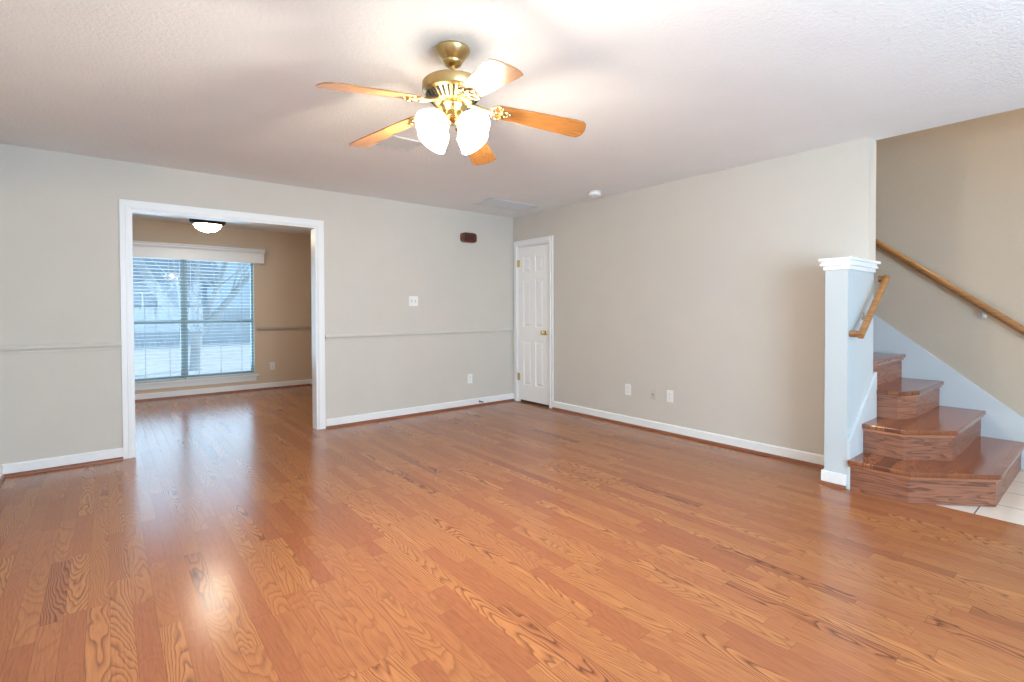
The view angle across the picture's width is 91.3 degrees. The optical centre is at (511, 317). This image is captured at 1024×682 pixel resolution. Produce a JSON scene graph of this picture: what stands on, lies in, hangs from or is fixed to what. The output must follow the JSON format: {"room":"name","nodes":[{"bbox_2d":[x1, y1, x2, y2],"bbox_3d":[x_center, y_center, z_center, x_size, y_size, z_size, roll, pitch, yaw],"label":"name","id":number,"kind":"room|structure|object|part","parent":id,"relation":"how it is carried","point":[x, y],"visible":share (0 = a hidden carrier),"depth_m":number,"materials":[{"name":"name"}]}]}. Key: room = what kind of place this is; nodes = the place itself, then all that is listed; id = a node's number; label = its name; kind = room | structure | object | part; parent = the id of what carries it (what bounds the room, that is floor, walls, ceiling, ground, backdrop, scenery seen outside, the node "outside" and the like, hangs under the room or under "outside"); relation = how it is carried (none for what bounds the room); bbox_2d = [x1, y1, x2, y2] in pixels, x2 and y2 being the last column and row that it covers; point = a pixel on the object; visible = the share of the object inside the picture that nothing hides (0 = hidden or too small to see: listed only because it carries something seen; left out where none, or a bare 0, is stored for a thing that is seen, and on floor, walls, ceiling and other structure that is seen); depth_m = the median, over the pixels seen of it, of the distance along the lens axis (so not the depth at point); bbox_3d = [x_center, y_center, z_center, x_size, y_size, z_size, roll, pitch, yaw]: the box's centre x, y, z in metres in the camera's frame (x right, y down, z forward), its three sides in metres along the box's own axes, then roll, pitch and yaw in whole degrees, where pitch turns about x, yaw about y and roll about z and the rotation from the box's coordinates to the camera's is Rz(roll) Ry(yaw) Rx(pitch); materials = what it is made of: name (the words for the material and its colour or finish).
{"room":"empty living room","nodes":[
{"label":"empty living room","id":0,"kind":"room"},
{"bbox_2d":[132,219,310,393],"bbox_3d":[-4.618,-0.097,7.144,3.540,2.440,0.140,-1,1,-39],"label":"wall","id":1,"kind":"structure","parent":0,"point":[282,283],"depth_m":7.78,"materials":[{"name":"paint"}]},
{"bbox_2d":[133,241,264,390],"bbox_3d":[-4.596,-0.016,7.041,2.032,1.992,0.250,-1,1,-39],"label":"window","id":2,"kind":"structure","parent":1,"relation":"in","point":[184,311],"depth_m":7.10,"materials":[{"name":"plastic"}]},
{"bbox_2d":[133,257,184,382],"bbox_3d":[-4.971,-0.002,6.780,0.888,1.766,0.069,-1,1,-39],"label":"window blind","id":3,"kind":"object","parent":2,"relation":"attached to","point":[168,262],"visible":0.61,"depth_m":6.88,"materials":[{"name":"white plastic"}]},
{"bbox_3d":[-4.975,0.010,6.784,0.004,1.730,0.058,-1,1,-39],"label":"ladder cord","id":4,"kind":"part","parent":3,"relation":"part of","materials":[{"name":"white fabric"}]},
{"bbox_3d":[-4.972,0.872,6.798,0.888,0.018,0.048,-1,1,-39],"label":"rail","id":5,"kind":"part","parent":3,"relation":"part of","materials":[{"name":"white plastic"}]},
{"bbox_3d":[-4.761,0.007,6.957,0.004,1.730,0.058,-1,1,-39],"label":"ladder cord","id":6,"kind":"part","parent":3,"relation":"part of","materials":[{"name":"white fabric"}]},
{"bbox_3d":[-4.621,0.930,7.075,1.893,0.099,0.105,-1,1,-39],"label":"sill","id":7,"kind":"part","parent":2,"relation":"part of","materials":[{"name":"white paint"}]},
{"bbox_3d":[-4.569,-0.981,6.988,2.032,0.062,0.152,-1,1,-39],"label":"crown","id":8,"kind":"part","parent":2,"relation":"part of","materials":[{"name":"white paint"}]},
{"bbox_2d":[184,260,254,378],"bbox_3d":[-4.276,-0.013,7.345,0.881,1.766,0.069,-1,1,-39],"label":"window blind","id":9,"kind":"object","parent":2,"relation":"attached to","point":[190,263],"visible":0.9,"depth_m":7.32,"materials":[{"name":"white plastic"}]},
{"bbox_3d":[-4.491,0.002,7.177,0.004,1.730,0.058,-1,1,-39],"label":"ladder cord","id":10,"kind":"part","parent":9,"relation":"part of","materials":[{"name":"white fabric"}]},
{"bbox_3d":[-4.279,-0.001,7.349,0.004,1.730,0.058,-1,1,-39],"label":"ladder cord","id":11,"kind":"part","parent":9,"relation":"part of","materials":[{"name":"white fabric"}]},
{"bbox_3d":[-4.276,0.861,7.362,0.881,0.018,0.048,-1,1,-39],"label":"rail","id":12,"kind":"part","parent":9,"relation":"part of","materials":[{"name":"white plastic"}]},
{"bbox_3d":[-4.067,-0.004,7.521,0.004,1.730,0.058,-1,1,-39],"label":"ladder cord","id":13,"kind":"part","parent":9,"relation":"part of","materials":[{"name":"white fabric"}]},
{"bbox_2d":[135,379,311,399],"bbox_3d":[-3.606,1.082,5.920,3.340,0.074,3.060,-1,1,-39],"label":"baseboard","id":14,"kind":"structure","parent":1,"relation":"attached to","point":[306,381],"depth_m":7.33,"materials":[{"name":"white paint"}]},
{"bbox_2d":[135,384,311,401],"bbox_3d":[-3.606,1.128,5.921,3.340,0.022,3.060,-1,1,-39],"label":"trim","id":15,"kind":"structure","parent":1,"relation":"attached to","point":[300,384],"depth_m":7.30,"materials":[{"name":"brown wood"}]},
{"bbox_2d":[270,362,274,369],"bbox_3d":[-3.726,0.760,7.784,0.072,0.116,0.008,-1,1,-39],"label":"wall outlet","id":16,"kind":"object","parent":1,"relation":"attached to","point":[272,364],"visible":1,"depth_m":7.78,"materials":[{"name":"white plastic"}]},
{"bbox_2d":[257,326,311,330],"bbox_3d":[-2.624,0.198,6.706,0.802,0.060,3.060,-1,1,-39],"label":"trim","id":17,"kind":"structure","parent":1,"relation":"attached to","point":[296,327],"depth_m":7.87,"materials":[{"name":"paint"}]},
{"bbox_2d":[0,144,513,464],"bbox_3d":[-1.900,-0.076,5.236,5.155,2.440,0.130,-1,1,-39],"label":"wall","id":18,"kind":"structure","parent":0,"point":[60,233],"depth_m":4.56,"materials":[{"name":"paint"}]},
{"bbox_2d":[119,199,325,458],"bbox_3d":[-2.604,0.091,4.667,1.643,2.128,0.170,-1,1,-39],"label":"trim","id":19,"kind":"structure","parent":18,"relation":"attached to","point":[126,207],"depth_m":4.39,"materials":[{"name":"white paint"}]},
{"bbox_2d":[0,328,513,353],"bbox_3d":[-1.854,0.210,5.172,4.860,0.060,0.032,-1,1,-39],"label":"trim","id":20,"kind":"structure","parent":18,"relation":"attached to","point":[9,349],"depth_m":5.14,"materials":[{"name":"paint"}]},
{"bbox_2d":[1,393,513,473],"bbox_3d":[-1.857,1.087,5.193,4.860,0.074,0.014,-1,1,-39],"label":"baseboard","id":21,"kind":"structure","parent":18,"relation":"attached to","point":[8,468],"depth_m":5.16,"materials":[{"name":"white paint"}]},
{"bbox_2d":[3,399,513,477],"bbox_3d":[-1.851,1.133,5.187,4.860,0.022,0.032,-1,1,-39],"label":"trim","id":22,"kind":"structure","parent":18,"relation":"attached to","point":[480,404],"depth_m":5.16,"materials":[{"name":"brown wood"}]},
{"bbox_2d":[409,296,417,305],"bbox_3d":[-1.132,-0.183,5.764,0.116,0.114,0.016,-1,1,-39],"label":"light switch","id":23,"kind":"object","parent":18,"relation":"attached to","point":[413,300],"visible":1,"depth_m":5.76,"materials":[{"name":"white plastic"}]},
{"bbox_2d":[460,232,476,242],"bbox_3d":[-0.535,-0.983,6.209,0.216,0.120,0.060,-1,1,-39],"label":"door chime","id":24,"kind":"object","parent":18,"relation":"attached to","point":[465,237],"visible":1,"depth_m":6.18,"materials":[{"name":"brown wood"}]},
{"bbox_3d":[-0.521,-0.983,6.192,0.140,0.080,0.006,-1,1,-39],"label":"panel","id":25,"kind":"part","parent":24,"relation":"part of","materials":[{"name":"wood"}]},
{"bbox_2d":[467,374,471,383],"bbox_3d":[-0.526,0.773,6.272,0.072,0.116,0.008,-1,1,-39],"label":"wall outlet","id":26,"kind":"object","parent":18,"relation":"attached to","point":[469,376],"visible":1,"depth_m":6.27,"materials":[{"name":"white plastic"}]},
{"bbox_2d":[310,234,311,378],"bbox_3d":[-2.275,-0.102,6.986,0.100,2.440,3.060,-1,1,-39],"label":"wall","id":27,"kind":"structure","parent":0,"point":[310,234],"depth_m":8.12,"materials":[{"name":"paint"}]},
{"bbox_2d":[0,385,1023,681],"bbox_3d":[-0.711,1.204,3.680,5.210,0.080,10.390,-1,1,-39],"label":"floor","id":28,"kind":"structure","parent":0,"point":[242,539],"depth_m":2.41,"materials":[{"name":"brown wood"}]},
{"bbox_2d":[0,0,1023,234],"bbox_3d":[-0.726,-1.336,3.661,5.225,0.120,10.430,-1,1,-39],"label":"ceiling","id":29,"kind":"structure","parent":0,"point":[664,91],"depth_m":2.70,"materials":[{"name":"white paint"}]},
{"bbox_2d":[189,218,225,234],"bbox_3d":[-3.569,-1.132,5.870,0.368,0.336,0.368,-1,1,-39],"label":"bowl light","id":30,"kind":"object","parent":29,"relation":"attached to","point":[207,226],"visible":0.7,"depth_m":5.78,"materials":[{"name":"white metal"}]},
{"bbox_3d":[-3.569,-1.046,5.872,0.282,0.094,0.282,-1,1,-39],"label":"lamp shade","id":31,"kind":"part","parent":30,"relation":"part of","materials":[{"name":"white glass"}]},
{"bbox_2d":[375,135,422,151],"bbox_3d":[-0.823,-1.270,3.667,0.260,0.010,0.260,-1,1,-39],"label":"ceiling vent","id":32,"kind":"object","parent":29,"relation":"in","point":[393,142],"visible":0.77,"depth_m":3.66,"materials":[{"name":"metal"}]},
{"bbox_2d":[315,40,585,164],"bbox_3d":[-0.302,-1.022,2.316,1.187,0.468,1.217,-1,1,-39],"label":"ceiling fan","id":33,"kind":"object","parent":29,"relation":"hanging from","point":[451,91],"visible":1,"depth_m":2.29,"materials":[{"name":"brown wood"}]},
{"bbox_3d":[-0.583,-0.931,2.064,0.438,0.033,0.139,-14,10,-42],"label":"blade","id":34,"kind":"part","parent":33,"relation":"part of","materials":[{"name":"brown wood"}]},
{"bbox_3d":[-0.643,-0.939,2.552,0.438,0.033,0.139,-11,-4,29],"label":"blade","id":35,"kind":"part","parent":33,"relation":"part of","materials":[{"name":"brown wood"}]},
{"bbox_3d":[-0.351,-0.861,2.251,0.144,0.147,0.152,-1,1,-39],"label":"lamp shade","id":36,"kind":"part","parent":33,"relation":"part of","materials":[{"name":"white glass"}]},
{"bbox_3d":[-0.349,-0.871,2.258,0.074,0.067,0.058,-1,1,-39],"label":"bulb","id":37,"kind":"part","parent":33,"relation":"part of","materials":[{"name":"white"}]},
{"bbox_3d":[-0.377,-0.863,2.425,0.152,0.147,0.144,-1,1,-39],"label":"lamp shade","id":38,"kind":"part","parent":33,"relation":"part of","materials":[{"name":"white glass"}]},
{"bbox_3d":[-0.184,-0.872,2.278,0.058,0.067,0.074,-1,1,-39],"label":"bulb","id":39,"kind":"part","parent":33,"relation":"part of","materials":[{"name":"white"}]},
{"bbox_3d":[-0.203,-0.864,2.451,0.144,0.147,0.152,-1,1,-39],"label":"lamp shade","id":40,"kind":"part","parent":33,"relation":"part of","materials":[{"name":"white glass"}]},
{"bbox_3d":[-0.177,-0.862,2.277,0.152,0.147,0.144,-1,1,-39],"label":"lamp shade","id":41,"kind":"part","parent":33,"relation":"part of","materials":[{"name":"white glass"}]},
{"bbox_3d":[-0.197,-0.944,2.760,0.139,0.033,0.438,0,-9,11],"label":"blade","id":42,"kind":"part","parent":33,"relation":"part of","materials":[{"name":"brown wood"}]},
{"bbox_3d":[-0.100,-0.932,1.971,0.139,0.033,0.438,-1,10,-25],"label":"blade","id":43,"kind":"part","parent":33,"relation":"part of","materials":[{"name":"brown wood"}]},
{"bbox_3d":[0.138,-0.939,2.401,0.438,0.033,0.139,9,0,-7],"label":"blade","id":44,"kind":"part","parent":33,"relation":"part of","materials":[{"name":"brown wood"}]},
{"bbox_2d":[473,198,539,210],"bbox_3d":[-0.062,-1.307,5.843,0.715,0.010,0.360,-1,1,-39],"label":"ceiling vent","id":45,"kind":"object","parent":29,"relation":"in","point":[491,202],"visible":1,"depth_m":5.80,"materials":[{"name":"metal"}]},
{"bbox_2d":[587,191,600,196],"bbox_3d":[0.861,-1.282,5.233,0.144,0.048,0.144,-1,1,-39],"label":"smoke detector","id":46,"kind":"object","parent":29,"relation":"attached to","point":[590,193],"visible":1,"depth_m":5.19,"materials":[{"name":"plastic"}]},
{"bbox_2d":[513,137,875,454],"bbox_3d":[1.349,-0.087,5.200,0.155,2.440,4.020,-1,1,-39],"label":"wall","id":47,"kind":"structure","parent":0,"point":[708,289],"depth_m":4.50,"materials":[{"name":"paint"}]},
{"bbox_2d":[513,235,553,407],"bbox_3d":[0.281,0.060,6.417,0.172,2.115,0.752,-1,1,-39],"label":"door","id":48,"kind":"structure","parent":47,"relation":"in","point":[533,258],"depth_m":6.39,"materials":[{"name":"white paint"}]},
{"bbox_2d":[625,384,630,394],"bbox_3d":[1.216,0.760,5.250,0.008,0.116,0.072,-1,1,-39],"label":"wall outlet","id":49,"kind":"object","parent":47,"relation":"attached to","point":[627,386],"visible":1,"depth_m":5.25,"materials":[{"name":"white plastic"}]},
{"bbox_2d":[650,387,655,398],"bbox_3d":[1.407,0.764,5.007,0.019,0.112,0.068,-1,1,-39],"label":"cable jack","id":50,"kind":"object","parent":47,"relation":"attached to","point":[652,390],"visible":1,"depth_m":5.01,"materials":[{"name":"beige plastic"}]},
{"bbox_2d":[667,390,672,402],"bbox_3d":[1.534,0.769,4.859,0.008,0.116,0.072,-1,1,-39],"label":"wall outlet","id":51,"kind":"object","parent":47,"relation":"attached to","point":[669,392],"visible":1,"depth_m":4.86,"materials":[{"name":"white plastic"}]},
{"bbox_2d":[552,407,823,468],"bbox_3d":[1.473,1.126,4.923,0.032,0.022,3.087,-1,1,-39],"label":"trim","id":52,"kind":"structure","parent":47,"relation":"attached to","point":[554,408],"depth_m":4.56,"materials":[{"name":"brown wood"}]},
{"bbox_2d":[553,401,823,464],"bbox_3d":[1.479,1.080,4.928,0.014,0.074,3.087,-1,1,-39],"label":"baseboard","id":53,"kind":"structure","parent":47,"relation":"attached to","point":[752,445],"depth_m":4.57,"materials":[{"name":"white paint"}]},
{"bbox_2d":[824,269,873,485],"bbox_3d":[2.419,0.412,3.587,0.538,1.485,0.135,-1,1,-39],"label":"wall","id":54,"kind":"structure","parent":0,"point":[849,294],"depth_m":3.43,"materials":[{"name":"paint"}]},
{"bbox_2d":[817,480,845,489],"bbox_3d":[2.183,1.147,3.424,0.020,0.022,0.165,-1,1,-39],"label":"trim","id":55,"kind":"structure","parent":54,"relation":"attached to","point":[834,485],"depth_m":3.42,"materials":[{"name":"brown wood"}]},
{"bbox_2d":[821,469,845,485],"bbox_3d":[2.350,1.097,3.550,0.399,0.073,0.151,-1,1,-39],"label":"baseboard","id":56,"kind":"structure","parent":54,"relation":"attached to","point":[837,478],"depth_m":3.42,"materials":[{"name":"white paint"}]},
{"bbox_2d":[818,256,880,272],"bbox_3d":[2.417,-0.365,3.574,0.606,0.081,0.203,-1,1,-39],"label":"trim","id":57,"kind":"structure","parent":54,"relation":"on","point":[839,263],"depth_m":3.42,"materials":[{"name":"white paint"}]},
{"bbox_2d":[846,372,876,489],"bbox_3d":[2.476,0.783,3.537,0.562,0.744,0.020,-1,1,-39],"label":"trim","id":58,"kind":"structure","parent":54,"relation":"attached to","point":[867,411],"depth_m":3.50,"materials":[{"name":"paint"}]},
{"bbox_2d":[849,275,889,338],"bbox_3d":[2.513,-0.083,3.514,0.590,0.446,0.086,-1,1,-39],"label":"handrail","id":59,"kind":"object","parent":54,"relation":"attached to","point":[884,280],"visible":1,"depth_m":3.46,"materials":[{"name":"brown wood"}]},
{"bbox_2d":[874,108,1023,417],"bbox_3d":[2.989,-1.368,4.918,0.120,5.000,7.700,-1,1,-39],"label":"wall","id":60,"kind":"structure","parent":0,"point":[950,197],"depth_m":4.05,"materials":[{"name":"paint"}]},
{"bbox_2d":[873,315,1023,468],"bbox_3d":[3.032,-0.731,4.768,0.020,3.730,5.600,-1,1,-39],"label":"trim","id":61,"kind":"structure","parent":60,"relation":"attached to","point":[999,421],"depth_m":4.09,"materials":[{"name":"paint"}]},
{"bbox_2d":[876,239,1023,334],"bbox_3d":[2.879,-1.146,4.889,0.110,3.294,4.044,-1,1,-39],"label":"stair handrail","id":62,"kind":"object","parent":60,"relation":"attached to","point":[1013,324],"visible":0.35,"depth_m":4.00,"materials":[{"name":"brown wood"}]},
{"bbox_2d":[939,469,1023,524],"bbox_3d":[3.926,1.205,2.685,1.505,0.077,3.000,-1,1,-39],"label":"floor tile","id":63,"kind":"structure","parent":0,"point":[1010,508],"depth_m":3.06,"materials":[{"name":"beige tile"}]},
{"bbox_2d":[848,352,1023,506],"bbox_3d":[2.337,-0.088,4.412,1.516,2.460,2.960,-1,1,-39],"label":"staircase","id":64,"kind":"structure","parent":63,"relation":"on","point":[917,450],"depth_m":3.34,"materials":[{"name":"brown wood"}]},
{"bbox_3d":[2.945,0.363,4.147,0.917,0.017,0.276,-1,1,-39],"label":"cove moulding","id":65,"kind":"part","parent":64,"relation":"part of","materials":[{"name":"brown wood"}]},
{"bbox_3d":[3.158,0.572,3.854,0.950,0.017,0.170,-1,1,-27],"label":"cove moulding","id":66,"kind":"part","parent":64,"relation":"part of","materials":[{"name":"brown wood"}]},
{"bbox_3d":[3.136,0.782,3.563,1.331,0.017,0.363,-1,1,-19],"label":"cove moulding","id":67,"kind":"part","parent":64,"relation":"part of","materials":[{"name":"brown wood"}]},
{"bbox_3d":[3.112,0.991,3.334,1.653,0.017,0.488,0,1,-15],"label":"cove moulding","id":68,"kind":"part","parent":64,"relation":"part of","materials":[{"name":"brown wood"}]},
{"bbox_3d":[-1.569,-0.009,0.849,0.140,2.440,7.100,-1,1,-39],"label":"wall","id":69,"kind":"structure","parent":0,"visible":0},
{"bbox_2d":[0,465,2,477],"bbox_3d":[-1.536,1.153,0.955,0.014,0.074,7.000,-1,1,-39],"label":"baseboard","id":70,"kind":"structure","parent":69,"relation":"attached to","point":[1,466],"depth_m":3.62,"materials":[{"name":"white paint"}]},
{"bbox_2d":[0,475,5,486],"bbox_3d":[-1.529,1.198,0.961,0.032,0.022,7.000,-1,1,-39],"label":"trim","id":71,"kind":"structure","parent":69,"relation":"attached to","point":[3,477],"depth_m":3.58,"materials":[{"name":"brown wood"}]},
{"label":"outside","id":72,"kind":"structure","parent":0,"visible":0},
{"bbox_2d":[134,319,250,378],"bbox_3d":[-26.239,0.949,39.088,120.000,0.200,76.650,-1,1,-39],"label":"ground","id":73,"kind":"structure","parent":72,"point":[238,348],"depth_m":13.90,"materials":[{"name":"white snow"}]},
{"bbox_2d":[133,258,222,337],"bbox_3d":[-25.878,-1.722,24.308,19.200,5.600,10.000,-1,1,-39],"label":"house","id":74,"kind":"structure","parent":73,"relation":"on","point":[203,293],"depth_m":25.80,"materials":[{"name":"white"}]},
{"bbox_3d":[-18.532,-0.559,25.119,1.240,1.240,0.016,-1,1,-39],"label":"pane","id":75,"kind":"part","parent":74,"relation":"part of","materials":[{"name":"glass"}]},
{"bbox_2d":[133,258,249,370],"bbox_3d":[-7.166,-0.418,11.432,2.948,3.578,1.002,-1,1,-39],"label":"bare tree","id":76,"kind":"object","parent":73,"relation":"on","point":[206,312],"visible":0.56,"depth_m":11.38,"materials":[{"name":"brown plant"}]},
{"bbox_2d":[134,308,250,347],"bbox_3d":[-16.843,0.441,14.964,22.200,1.425,0.060,-1,1,-39],"label":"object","id":77,"kind":"object","parent":73,"relation":"on","point":[243,334],"visible":0.23,"depth_m":18.57,"materials":[{"name":"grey wood"}]}
]}

